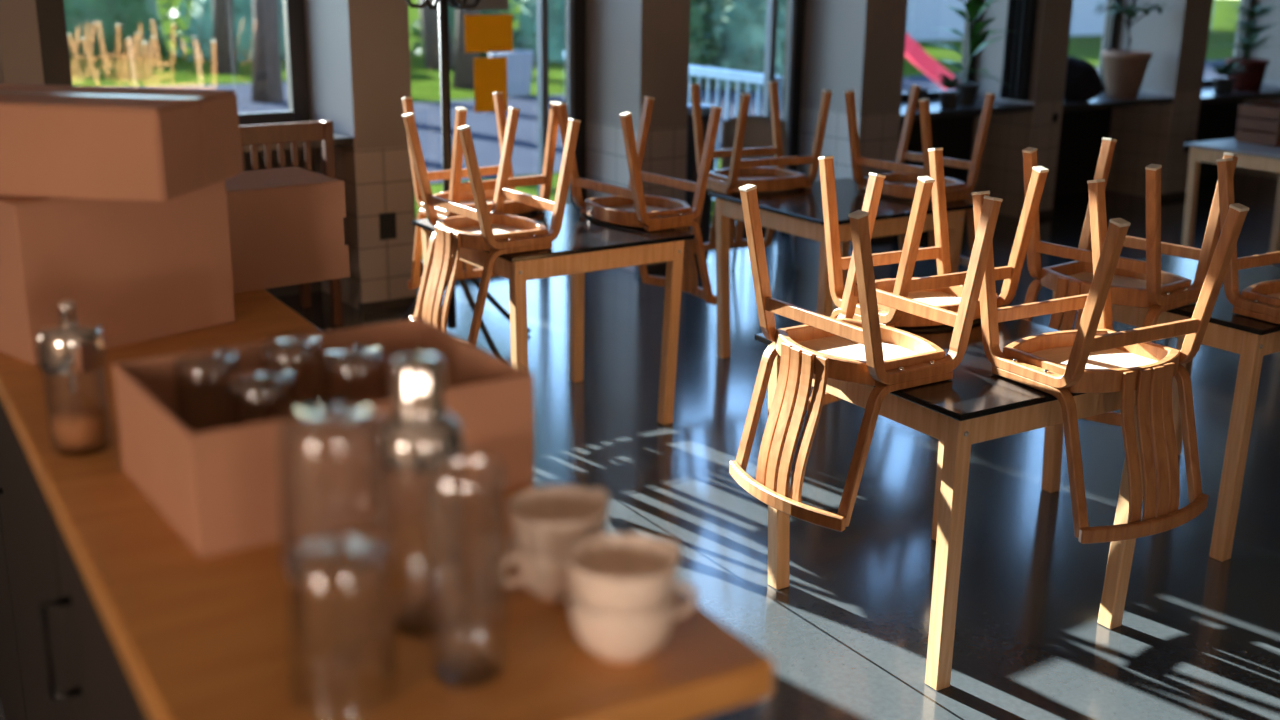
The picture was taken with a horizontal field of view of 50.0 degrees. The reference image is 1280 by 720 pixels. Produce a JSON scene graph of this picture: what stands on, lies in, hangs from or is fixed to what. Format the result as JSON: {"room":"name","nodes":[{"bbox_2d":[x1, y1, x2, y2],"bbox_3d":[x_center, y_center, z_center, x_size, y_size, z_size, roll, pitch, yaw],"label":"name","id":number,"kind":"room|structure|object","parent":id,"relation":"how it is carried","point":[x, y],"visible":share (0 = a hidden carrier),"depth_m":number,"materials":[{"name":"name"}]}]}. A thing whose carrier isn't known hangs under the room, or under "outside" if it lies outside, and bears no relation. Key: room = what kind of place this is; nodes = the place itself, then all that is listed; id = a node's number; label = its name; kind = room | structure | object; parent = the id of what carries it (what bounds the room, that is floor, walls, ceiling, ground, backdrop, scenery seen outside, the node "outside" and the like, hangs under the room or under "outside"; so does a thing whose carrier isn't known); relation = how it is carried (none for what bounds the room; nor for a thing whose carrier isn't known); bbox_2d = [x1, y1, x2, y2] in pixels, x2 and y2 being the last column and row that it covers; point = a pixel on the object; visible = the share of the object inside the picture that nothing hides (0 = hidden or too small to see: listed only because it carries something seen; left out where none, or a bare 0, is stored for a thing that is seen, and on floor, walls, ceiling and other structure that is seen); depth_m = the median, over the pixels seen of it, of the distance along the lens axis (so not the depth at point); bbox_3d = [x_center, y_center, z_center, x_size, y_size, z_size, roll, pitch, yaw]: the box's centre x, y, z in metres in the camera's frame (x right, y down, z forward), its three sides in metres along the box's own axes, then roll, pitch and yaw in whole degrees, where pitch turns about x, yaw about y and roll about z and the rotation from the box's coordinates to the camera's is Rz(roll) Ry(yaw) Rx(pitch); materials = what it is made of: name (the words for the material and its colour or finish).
{"room":"cafe","nodes":[
{"label":"cafe","id":0,"kind":"room"},
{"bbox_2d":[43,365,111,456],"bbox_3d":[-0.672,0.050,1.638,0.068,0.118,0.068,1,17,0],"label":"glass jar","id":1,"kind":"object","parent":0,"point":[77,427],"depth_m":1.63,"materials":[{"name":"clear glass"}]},
{"bbox_2d":[0,173,1279,719],"bbox_3d":[3.244,0.497,4.519,15.000,0.001,10.490,-10,20,-33],"label":"floor","id":2,"kind":"structure","parent":0,"point":[1197,637],"depth_m":4.36,"materials":[{"name":"concrete"}]},
{"bbox_2d":[239,120,342,326],"bbox_3d":[-1.872,-0.619,6.345,0.825,0.965,0.450,-10,20,-33],"label":"slatted chair","id":3,"kind":"object","parent":2,"relation":"on","point":[280,133],"visible":0.18,"depth_m":6.21,"materials":[{"name":"brown wood"}]},
{"bbox_2d":[0,289,774,719],"bbox_3d":[-0.706,0.543,2.184,0.502,1.140,2.350,-9,19,-30],"label":"countertop","id":4,"kind":"structure","parent":2,"relation":"on","point":[107,612],"depth_m":1.30,"materials":[{"name":"brown wood"}]},
{"bbox_2d":[37,301,111,456],"bbox_3d":[-0.671,0.019,1.629,0.072,0.181,0.072,1,17,0],"label":"sugar dispenser","id":5,"kind":"object","parent":4,"relation":"on","point":[72,347],"visible":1,"depth_m":1.61,"materials":[{"name":"clear glass"}]},
{"bbox_2d":[0,180,235,364],"bbox_3d":[-0.832,-0.157,2.121,0.185,0.235,0.340,14,21,38],"label":"cardboard box","id":6,"kind":"object","parent":4,"relation":"on","point":[138,271],"visible":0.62,"depth_m":2.04,"materials":[{"name":"brown cardboard"}]},
{"bbox_2d":[0,84,241,201],"bbox_3d":[-0.846,-0.331,2.057,0.405,0.132,0.262,3,17,8],"label":"cardboard box","id":7,"kind":"object","parent":6,"relation":"on","point":[57,141],"visible":1,"depth_m":1.93,"materials":[{"name":"beige cardboard"}]},
{"bbox_2d":[225,167,349,292],"bbox_3d":[-0.734,-0.234,2.480,0.351,0.179,0.200,-12,21,-36],"label":"cardboard box","id":8,"kind":"object","parent":4,"relation":"on","point":[286,228],"visible":0.57,"depth_m":2.44,"materials":[{"name":"brown cardboard"}]},
{"bbox_2d":[112,318,534,559],"bbox_3d":[-0.358,0.072,1.557,0.381,0.130,0.290,-10,20,-33],"label":"open cardboard box","id":9,"kind":"object","parent":4,"relation":"on","point":[217,484],"visible":0.86,"depth_m":1.50,"materials":[{"name":"brown cardboard"}]},
{"bbox_2d":[175,348,246,424],"bbox_3d":[-0.485,0.062,1.552,0.078,0.141,0.078,1,17,0],"label":"tumbler","id":10,"kind":"object","parent":9,"relation":"in","point":[208,350],"visible":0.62,"depth_m":1.54,"materials":[{"name":"clear glass"}]},
{"bbox_2d":[229,367,297,426],"bbox_3d":[-0.404,0.084,1.481,0.078,0.141,0.078,1,17,0],"label":"tumbler","id":11,"kind":"object","parent":9,"relation":"in","point":[274,369],"visible":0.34,"depth_m":1.48,"materials":[{"name":"clear glass"}]},
{"bbox_2d":[261,334,326,420],"bbox_3d":[-0.406,0.045,1.612,0.078,0.141,0.078,1,17,0],"label":"tumbler","id":12,"kind":"object","parent":9,"relation":"in","point":[297,336],"visible":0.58,"depth_m":1.60,"materials":[{"name":"clear glass"}]},
{"bbox_2d":[323,345,388,403],"bbox_3d":[-0.324,0.059,1.571,0.078,0.141,0.078,1,17,0],"label":"tumbler","id":13,"kind":"object","parent":9,"relation":"in","point":[358,347],"visible":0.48,"depth_m":1.56,"materials":[{"name":"clear glass"}]},
{"bbox_2d":[288,534,397,703],"bbox_3d":[-0.241,0.212,1.106,0.086,0.123,0.086,1,17,0],"label":"tumbler","id":14,"kind":"object","parent":4,"relation":"on","point":[339,538],"visible":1,"depth_m":1.11,"materials":[{"name":"clear glass"}]},
{"bbox_2d":[279,403,392,587],"bbox_3d":[-0.239,0.104,1.074,0.086,0.123,0.086,1,17,0],"label":"tumbler","id":15,"kind":"object","parent":14,"relation":"on","point":[345,407],"visible":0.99,"depth_m":1.07,"materials":[{"name":"clear glass"}]},
{"bbox_2d":[374,353,464,637],"bbox_3d":[-0.192,0.117,1.203,0.077,0.248,0.077,1,17,0],"label":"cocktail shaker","id":16,"kind":"object","parent":4,"relation":"on","point":[418,427],"visible":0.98,"depth_m":1.16,"materials":[{"name":"clear glass"}]},
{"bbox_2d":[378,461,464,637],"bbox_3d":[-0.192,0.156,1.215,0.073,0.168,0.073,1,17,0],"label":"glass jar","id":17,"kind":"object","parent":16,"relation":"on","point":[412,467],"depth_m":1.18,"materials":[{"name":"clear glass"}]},
{"bbox_2d":[421,450,504,688],"bbox_3d":[-0.143,0.173,1.128,0.067,0.186,0.067,1,17,0],"label":"tumbler","id":18,"kind":"object","parent":4,"relation":"on","point":[480,674],"visible":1,"depth_m":1.13,"materials":[{"name":"clear glass"}]},
{"bbox_2d":[496,531,607,601],"bbox_3d":[-0.081,0.192,1.297,0.103,0.055,0.094,0,17,-3],"label":"coffee cup","id":19,"kind":"object","parent":4,"relation":"on","point":[548,579],"visible":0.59,"depth_m":1.26,"materials":[{"name":"beige ceramic"}]},
{"bbox_2d":[508,485,609,557],"bbox_3d":[-0.071,0.159,1.288,0.103,0.055,0.094,-3,17,-11],"label":"coffee cup","id":20,"kind":"object","parent":19,"relation":"on","point":[546,521],"visible":0.74,"depth_m":1.29,"materials":[{"name":"beige ceramic"}]},
{"bbox_2d":[569,582,698,662],"bbox_3d":[-0.013,0.224,1.192,0.094,0.055,0.103,10,19,27],"label":"coffee cup","id":21,"kind":"object","parent":4,"relation":"on","point":[618,639],"visible":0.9,"depth_m":1.15,"materials":[{"name":"beige ceramic"}]},
{"bbox_2d":[568,534,681,615],"bbox_3d":[-0.010,0.192,1.179,0.103,0.055,0.094,-1,17,-6],"label":"coffee cup","id":22,"kind":"object","parent":21,"relation":"on","point":[611,574],"visible":0.9,"depth_m":1.19,"materials":[{"name":"beige ceramic"}]},
{"bbox_2d":[402,0,530,358],"bbox_3d":[-0.832,-0.943,5.910,0.614,1.859,0.614,2,17,5],"label":"coat stand","id":23,"kind":"object","parent":2,"relation":"on","point":[443,20],"visible":0.52,"depth_m":5.87,"materials":[{"name":"black paint"}]},
{"bbox_2d":[411,203,694,424],"bbox_3d":[-0.339,-0.142,5.215,0.765,0.735,0.778,-10,20,-33],"label":"dining table","id":24,"kind":"object","parent":2,"relation":"on","point":[584,243],"visible":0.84,"depth_m":4.97,"materials":[{"name":"black wood"}]},
{"bbox_2d":[401,92,558,289],"bbox_3d":[-0.628,-0.637,5.373,0.447,0.764,0.503,-11,20,-35],"label":"bentwood chair","id":25,"kind":"object","parent":24,"relation":"on","point":[461,193],"visible":0.47,"depth_m":5.31,"materials":[{"name":"brown wood"}]},
{"bbox_2d":[402,107,580,345],"bbox_3d":[-0.537,-0.471,4.817,0.503,0.764,0.447,-11,20,-34],"label":"bentwood chair","id":26,"kind":"object","parent":24,"relation":"on","point":[497,233],"visible":0.88,"depth_m":4.73,"materials":[{"name":"brown wood"}]},
{"bbox_2d":[555,96,721,304],"bbox_3d":[0.006,-0.598,5.271,0.503,0.764,0.447,-12,21,-36],"label":"bentwood chair","id":27,"kind":"object","parent":24,"relation":"on","point":[629,206],"visible":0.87,"depth_m":5.20,"materials":[{"name":"brown wood"}]},
{"bbox_2d":[686,104,715,262],"bbox_3d":[0.321,-1.011,7.877,0.242,0.900,0.242,-10,20,-33],"label":"waste bin","id":28,"kind":"object","parent":2,"relation":"on","point":[691,173],"visible":0.21,"depth_m":7.77,"materials":[{"name":"grey"}]},
{"bbox_2d":[721,115,797,270],"bbox_3d":[0.682,-0.967,7.885,0.400,0.824,0.450,-2,17,-9],"label":"shell chair","id":29,"kind":"object","parent":2,"relation":"on","point":[758,130],"visible":0.3,"depth_m":7.98,"materials":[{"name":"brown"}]},
{"bbox_2d":[707,178,972,357],"bbox_3d":[0.835,-0.333,5.911,0.800,0.735,0.800,-10,20,-32],"label":"dining table","id":30,"kind":"object","parent":2,"relation":"on","point":[799,211],"visible":0.66,"depth_m":5.71,"materials":[{"name":"black wood"}]},
{"bbox_2d":[689,81,832,253],"bbox_3d":[0.501,-0.817,6.030,0.447,0.764,0.503,-8,19,-26],"label":"bentwood chair","id":31,"kind":"object","parent":30,"relation":"on","point":[757,172],"visible":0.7,"depth_m":5.98,"materials":[{"name":"brown wood"}]},
{"bbox_2d":[844,85,995,266],"bbox_3d":[1.193,-0.772,5.909,0.503,0.764,0.447,-12,21,-37],"label":"bentwood chair","id":32,"kind":"object","parent":30,"relation":"on","point":[902,183],"visible":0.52,"depth_m":5.83,"materials":[{"name":"brown wood"}]},
{"bbox_2d":[754,318,1151,690],"bbox_3d":[0.834,0.326,3.696,0.765,0.735,0.780,-9,19,-31],"label":"dining table","id":33,"kind":"object","parent":2,"relation":"on","point":[977,405],"visible":0.37,"depth_m":3.31,"materials":[{"name":"black wood"}]},
{"bbox_2d":[729,172,1002,531],"bbox_3d":[0.531,-0.042,3.424,0.503,0.764,0.447,-10,20,-32],"label":"bentwood chair","id":34,"kind":"object","parent":33,"relation":"on","point":[865,351],"visible":1,"depth_m":3.35,"materials":[{"name":"brown wood"}]},
{"bbox_2d":[807,148,1048,410],"bbox_3d":[0.794,-0.193,3.944,0.447,0.764,0.503,-9,19,-29],"label":"bentwood chair","id":35,"kind":"object","parent":33,"relation":"on","point":[944,290],"visible":0.42,"depth_m":3.89,"materials":[{"name":"brown wood"}]},
{"bbox_2d":[971,179,1248,543],"bbox_3d":[1.123,-0.017,3.368,0.447,0.764,0.503,-9,19,-30],"label":"bentwood chair","id":36,"kind":"object","parent":33,"relation":"on","point":[1087,359],"visible":1,"depth_m":3.27,"materials":[{"name":"brown wood"}]},
{"bbox_2d":[1041,255,1279,561],"bbox_3d":[1.843,0.115,4.450,0.800,0.735,0.778,-10,20,-33],"label":"dining table","id":37,"kind":"object","parent":2,"relation":"on","point":[1251,338],"visible":0.59,"depth_m":4.04,"materials":[{"name":"black"}]},
{"bbox_2d":[1022,137,1238,426],"bbox_3d":[1.438,-0.255,4.180,0.503,0.764,0.447,-13,21,-38],"label":"bentwood chair","id":38,"kind":"object","parent":37,"relation":"on","point":[1136,283],"visible":0.6,"depth_m":4.10,"materials":[{"name":"brown wood"}]},
{"bbox_2d":[1216,158,1279,324],"bbox_3d":[1.980,-0.188,3.981,0.447,0.764,0.503,-9,19,-31],"label":"bentwood chair","id":39,"kind":"object","parent":37,"relation":"on","point":[1261,300],"visible":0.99,"depth_m":3.97,"materials":[{"name":"brown wood"}]},
{"bbox_2d":[1182,138,1279,252],"bbox_3d":[3.674,-0.842,7.753,1.000,0.735,0.780,-10,20,-32],"label":"dining table","id":40,"kind":"object","parent":2,"relation":"on","point":[1251,156],"visible":0.77,"depth_m":7.67,"materials":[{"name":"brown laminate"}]},
{"bbox_2d":[1234,102,1279,145],"bbox_3d":[3.588,-1.334,7.750,0.340,0.208,0.260,-10,20,-32],"label":"wooden crate","id":41,"kind":"object","parent":40,"relation":"on","point":[1258,123],"visible":1,"depth_m":7.67,"materials":[{"name":"brown wood"}]},
{"bbox_2d":[0,0,1279,309],"bbox_3d":[0.480,-2.284,7.955,15.000,3.300,0.780,-10,20,-33],"label":"wall","id":42,"kind":"structure","parent":0,"point":[358,51],"depth_m":7.86,"materials":[{"name":"white paint"}]},
{"bbox_2d":[35,0,353,296],"bbox_3d":[-2.102,-1.644,6.247,1.355,2.980,0.680,-10,20,-33],"label":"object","id":43,"kind":"structure","parent":42,"relation":"in","point":[51,18],"depth_m":6.79,"materials":[{"name":"black"}]},
{"bbox_2d":[381,148,393,299],"bbox_3d":[-1.237,-0.662,6.730,0.035,0.755,0.006,-10,20,-33],"label":"duct","id":44,"kind":"object","parent":42,"relation":"attached to","point":[384,151],"visible":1,"depth_m":6.71,"materials":[{"name":"metal"}]},
{"bbox_2d":[379,212,396,239],"bbox_3d":[-1.236,-0.657,6.728,0.085,0.130,0.014,-10,20,-33],"label":"wall socket","id":45,"kind":"object","parent":42,"relation":"attached to","point":[387,221],"visible":1,"depth_m":6.72,"materials":[{"name":"black plastic"}]},
{"bbox_2d":[420,0,585,276],"bbox_3d":[-0.853,-1.942,7.305,1.342,2.980,0.140,-10,20,-33],"label":"window","id":46,"kind":"structure","parent":42,"relation":"in","point":[575,10],"depth_m":7.72,"materials":[{"name":"black"}]},
{"bbox_2d":[465,0,508,9],"bbox_3d":[-0.822,-1.973,7.356,0.265,0.188,0.001,-10,20,-33],"label":"sign board","id":47,"kind":"object","parent":46,"relation":"attached to","point":[483,4],"visible":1,"depth_m":7.39,"materials":[{"name":"grey plastic"}]},
{"bbox_2d":[464,14,512,52],"bbox_3d":[-0.817,-1.767,7.423,0.293,0.198,0.001,-10,20,-33],"label":"paper notice","id":48,"kind":"object","parent":46,"relation":"attached to","point":[483,33],"visible":1,"depth_m":7.42,"materials":[{"name":"orange paper"}]},
{"bbox_2d":[473,57,507,112],"bbox_3d":[-0.816,-1.505,7.504,0.205,0.294,0.001,-10,20,-33],"label":"paper notice","id":49,"kind":"object","parent":46,"relation":"attached to","point":[490,73],"visible":1,"depth_m":7.50,"materials":[{"name":"orange paper"}]},
{"bbox_2d":[710,0,805,236],"bbox_3d":[0.489,-2.193,8.211,1.295,2.980,0.100,-10,20,-33],"label":"window","id":50,"kind":"structure","parent":42,"relation":"in","point":[795,9],"depth_m":8.61,"materials":[{"name":"black"}]},
{"bbox_2d":[359,191,1185,312],"bbox_3d":[1.484,-0.779,8.650,9.948,0.045,0.044,-10,20,-33],"label":"baseboard","id":51,"kind":"structure","parent":42,"relation":"attached to","point":[400,302],"depth_m":7.65,"materials":[{"name":"grey"}]},
{"bbox_2d":[898,0,1033,201],"bbox_3d":[1.944,-2.380,8.905,1.240,2.980,0.680,-10,20,-33],"label":"window","id":52,"kind":"structure","parent":42,"relation":"in","point":[951,129],"depth_m":9.46,"materials":[{"name":"black"}]},
{"bbox_2d":[907,88,928,107],"bbox_3d":[1.804,-1.707,8.936,0.140,0.120,0.140,1,17,0],"label":"flower pot","id":53,"kind":"object","parent":52,"relation":"on","point":[923,91],"visible":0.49,"depth_m":8.89,"materials":[{"name":"grey"}]},
{"bbox_2d":[933,72,965,108],"bbox_3d":[2.019,-1.752,8.898,0.250,0.233,0.276,1,17,0],"label":"potted plant","id":54,"kind":"object","parent":52,"relation":"on","point":[948,99],"visible":1,"depth_m":8.88,"materials":[{"name":"green plant"}]},
{"bbox_2d":[932,0,1015,105],"bbox_3d":[2.134,-2.192,8.899,0.688,1.079,0.536,8,18,24],"label":"potted plant","id":55,"kind":"object","parent":52,"relation":"on","point":[968,90],"visible":0.85,"depth_m":9.03,"materials":[{"name":"green plant"}]},
{"bbox_2d":[1000,0,1037,100],"bbox_3d":[2.540,-2.790,8.963,0.042,2.150,0.245,-10,20,-33],"label":"curtain","id":56,"kind":"object","parent":42,"relation":"hanging from","point":[1021,14],"visible":1,"depth_m":9.17,"materials":[{"name":"black fabric"}]},
{"bbox_2d":[1052,113,1057,121],"bbox_3d":[2.819,-1.645,9.316,0.050,0.060,0.014,-10,20,-33],"label":"wall socket","id":57,"kind":"object","parent":42,"relation":"attached to","point":[1054,115],"visible":1,"depth_m":9.31,"materials":[{"name":"black plastic"}]},
{"bbox_2d":[1054,0,1172,195],"bbox_3d":[3.204,-2.609,9.733,1.230,2.980,0.680,-10,20,-33],"label":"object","id":58,"kind":"structure","parent":42,"relation":"in","point":[1084,125],"depth_m":10.32,"materials":[{"name":"black"}]},
{"bbox_2d":[1063,56,1102,101],"bbox_3d":[3.067,-1.976,9.636,0.354,0.310,0.260,1,17,0],"label":"heap","id":59,"kind":"object","parent":58,"relation":"on","point":[1083,82],"visible":0.83,"depth_m":9.54,"materials":[{"name":"black"}]},
{"bbox_2d":[1093,0,1168,98],"bbox_3d":[3.525,-2.299,9.832,0.567,0.829,0.506,1,17,0],"label":"potted plant","id":60,"kind":"object","parent":58,"relation":"on","point":[1124,70],"visible":1,"depth_m":9.80,"materials":[{"name":"green plant"}]},
{"bbox_2d":[1183,139,1192,152],"bbox_3d":[4.092,-1.599,10.237,0.090,0.100,0.014,-10,20,-33],"label":"wall socket","id":61,"kind":"object","parent":42,"relation":"attached to","point":[1186,148],"visible":0.7,"depth_m":10.22,"materials":[{"name":"black plastic"}]},
{"bbox_2d":[1195,0,1279,177],"bbox_3d":[4.559,-2.855,10.624,1.390,2.980,0.680,-10,20,-33],"label":"window","id":62,"kind":"structure","parent":42,"relation":"in","point":[1218,113],"depth_m":11.20,"materials":[{"name":"black"}]},
{"bbox_2d":[1204,59,1248,93],"bbox_3d":[4.503,-2.195,10.568,0.354,0.276,0.351,15,22,39],"label":"potted plant","id":63,"kind":"object","parent":62,"relation":"on","point":[1221,85],"visible":1,"depth_m":10.53,"materials":[{"name":"green plant"}]},
{"bbox_2d":[1216,1,1279,91],"bbox_3d":[4.780,-2.467,10.782,0.544,0.681,0.587,1,17,0],"label":"potted plant","id":64,"kind":"object","parent":62,"relation":"on","point":[1251,81],"visible":0.9,"depth_m":10.74,"materials":[{"name":"green plant"}]},
{"label":"outside","id":65,"kind":"structure","parent":0,"visible":0},
{"bbox_2d":[70,0,1239,259],"bbox_3d":[-18.662,-12.657,48.032,100.000,0.080,89.310,-10,20,-33],"label":"lawn","id":66,"kind":"structure","parent":65,"point":[165,70],"depth_m":21.11,"materials":[{"name":"green plant"}]},
{"bbox_2d":[64,0,185,58],"bbox_3d":[-8.987,-6.172,22.951,2.513,2.116,2.499,-14,22,-41],"label":"bush","id":67,"kind":"object","parent":66,"relation":"on","point":[95,28],"visible":0.64,"depth_m":22.32,"materials":[{"name":"green plant"}]},
{"bbox_2d":[211,0,237,73],"bbox_3d":[-5.971,-8.496,18.710,3.227,9.004,3.285,1,17,0],"label":"trunk","id":68,"kind":"object","parent":66,"relation":"on","point":[224,54],"visible":1,"depth_m":19.71,"materials":[{"name":"green plant"}]},
{"bbox_2d":[173,0,285,60],"bbox_3d":[-6.546,-5.976,22.588,2.355,2.056,2.339,9,18,26],"label":"bush","id":69,"kind":"object","parent":66,"relation":"on","point":[199,31],"visible":0.44,"depth_m":21.99,"materials":[{"name":"green plant"}]},
{"bbox_2d":[418,0,454,68],"bbox_3d":[-3.497,-7.150,20.662,1.529,5.449,0.504,9,18,25],"label":"bare tree","id":70,"kind":"object","parent":66,"relation":"on","point":[429,17],"visible":0.54,"depth_m":20.94,"materials":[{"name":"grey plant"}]},
{"bbox_2d":[409,4,517,57],"bbox_3d":[-3.008,-5.991,23.451,1.957,1.660,1.988,-9,19,-30],"label":"bush","id":71,"kind":"object","parent":66,"relation":"on","point":[451,11],"visible":0.15,"depth_m":23.11,"materials":[{"name":"green plant"}]},
{"bbox_2d":[452,4,478,89],"bbox_3d":[-2.266,-7.256,17.123,3.226,7.628,3.223,1,17,0],"label":"leafy tree","id":72,"kind":"object","parent":66,"relation":"on","point":[463,72],"visible":0.57,"depth_m":17.96,"materials":[{"name":"green plant"}]},
{"bbox_2d":[489,29,533,96],"bbox_3d":[-1.637,-3.757,17.279,0.647,0.833,0.600,-10,20,-33],"label":"planter","id":73,"kind":"object","parent":66,"relation":"on","point":[519,62],"visible":0.5,"depth_m":17.13,"materials":[{"name":"grey"}]},
{"bbox_2d":[504,0,564,61],"bbox_3d":[-1.304,-6.126,23.246,2.182,2.006,2.149,-6,18,-21],"label":"bush","id":74,"kind":"object","parent":66,"relation":"on","point":[527,19],"visible":0.22,"depth_m":22.73,"materials":[{"name":"green plant"}]},
{"bbox_2d":[563,51,783,199],"bbox_3d":[0.156,-1.673,10.063,0.091,1.000,2.620,-10,20,-33],"label":"railing","id":75,"kind":"object","parent":66,"relation":"on","point":[699,71],"visible":0.12,"depth_m":9.32,"materials":[{"name":"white metal"}]},
{"bbox_2d":[689,0,722,88],"bbox_3d":[0.430,-4.471,18.664,1.794,1.558,1.794,-3,17,-11],"label":"bush","id":76,"kind":"object","parent":66,"relation":"on","point":[698,26],"visible":0.23,"depth_m":18.24,"materials":[{"name":"green plant"}]},
{"bbox_2d":[702,0,785,91],"bbox_3d":[1.430,-4.408,18.626,1.611,1.454,1.621,0,17,-3],"label":"bush","id":77,"kind":"object","parent":66,"relation":"on","point":[740,36],"visible":0.55,"depth_m":18.23,"materials":[{"name":"green plant"}]},
{"bbox_2d":[765,0,786,63],"bbox_3d":[2.441,-6.232,23.568,2.521,2.265,2.507,-1,17,-4],"label":"bush","id":78,"kind":"object","parent":66,"relation":"on","point":[783,2],"visible":0.02,"depth_m":22.88,"materials":[{"name":"green plant"}]},
{"bbox_2d":[906,0,1213,40],"bbox_3d":[7.982,-9.933,33.563,13.100,3.640,6.100,-10,20,-33],"label":"outbuilding","id":79,"kind":"structure","parent":66,"relation":"on","point":[923,16],"depth_m":29.97,"materials":[{"name":"grey"}]},
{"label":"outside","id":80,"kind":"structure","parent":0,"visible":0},
{"bbox_2d":[145,60,1226,183],"bbox_3d":[2.440,-3.610,18.420,100.000,0.008,8.650,-10,20,-33],"label":"paved path","id":81,"kind":"structure","parent":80,"point":[484,131],"depth_m":14.76,"materials":[{"name":"grey concrete"}]},
{"bbox_2d":[251,0,283,102],"bbox_3d":[-4.312,-6.688,15.154,3.257,7.608,3.238,1,17,0],"label":"trunk","id":82,"kind":"object","parent":81,"relation":"on","point":[267,84],"visible":1,"depth_m":16.03,"materials":[{"name":"green plant"}]},
{"bbox_2d":[904,32,959,89],"bbox_3d":[2.932,-3.701,15.476,2.202,1.878,0.440,1,17,0],"label":"slide","id":83,"kind":"object","parent":81,"relation":"on","point":[914,52],"visible":0.17,"depth_m":15.36,"materials":[{"name":"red plastic"}]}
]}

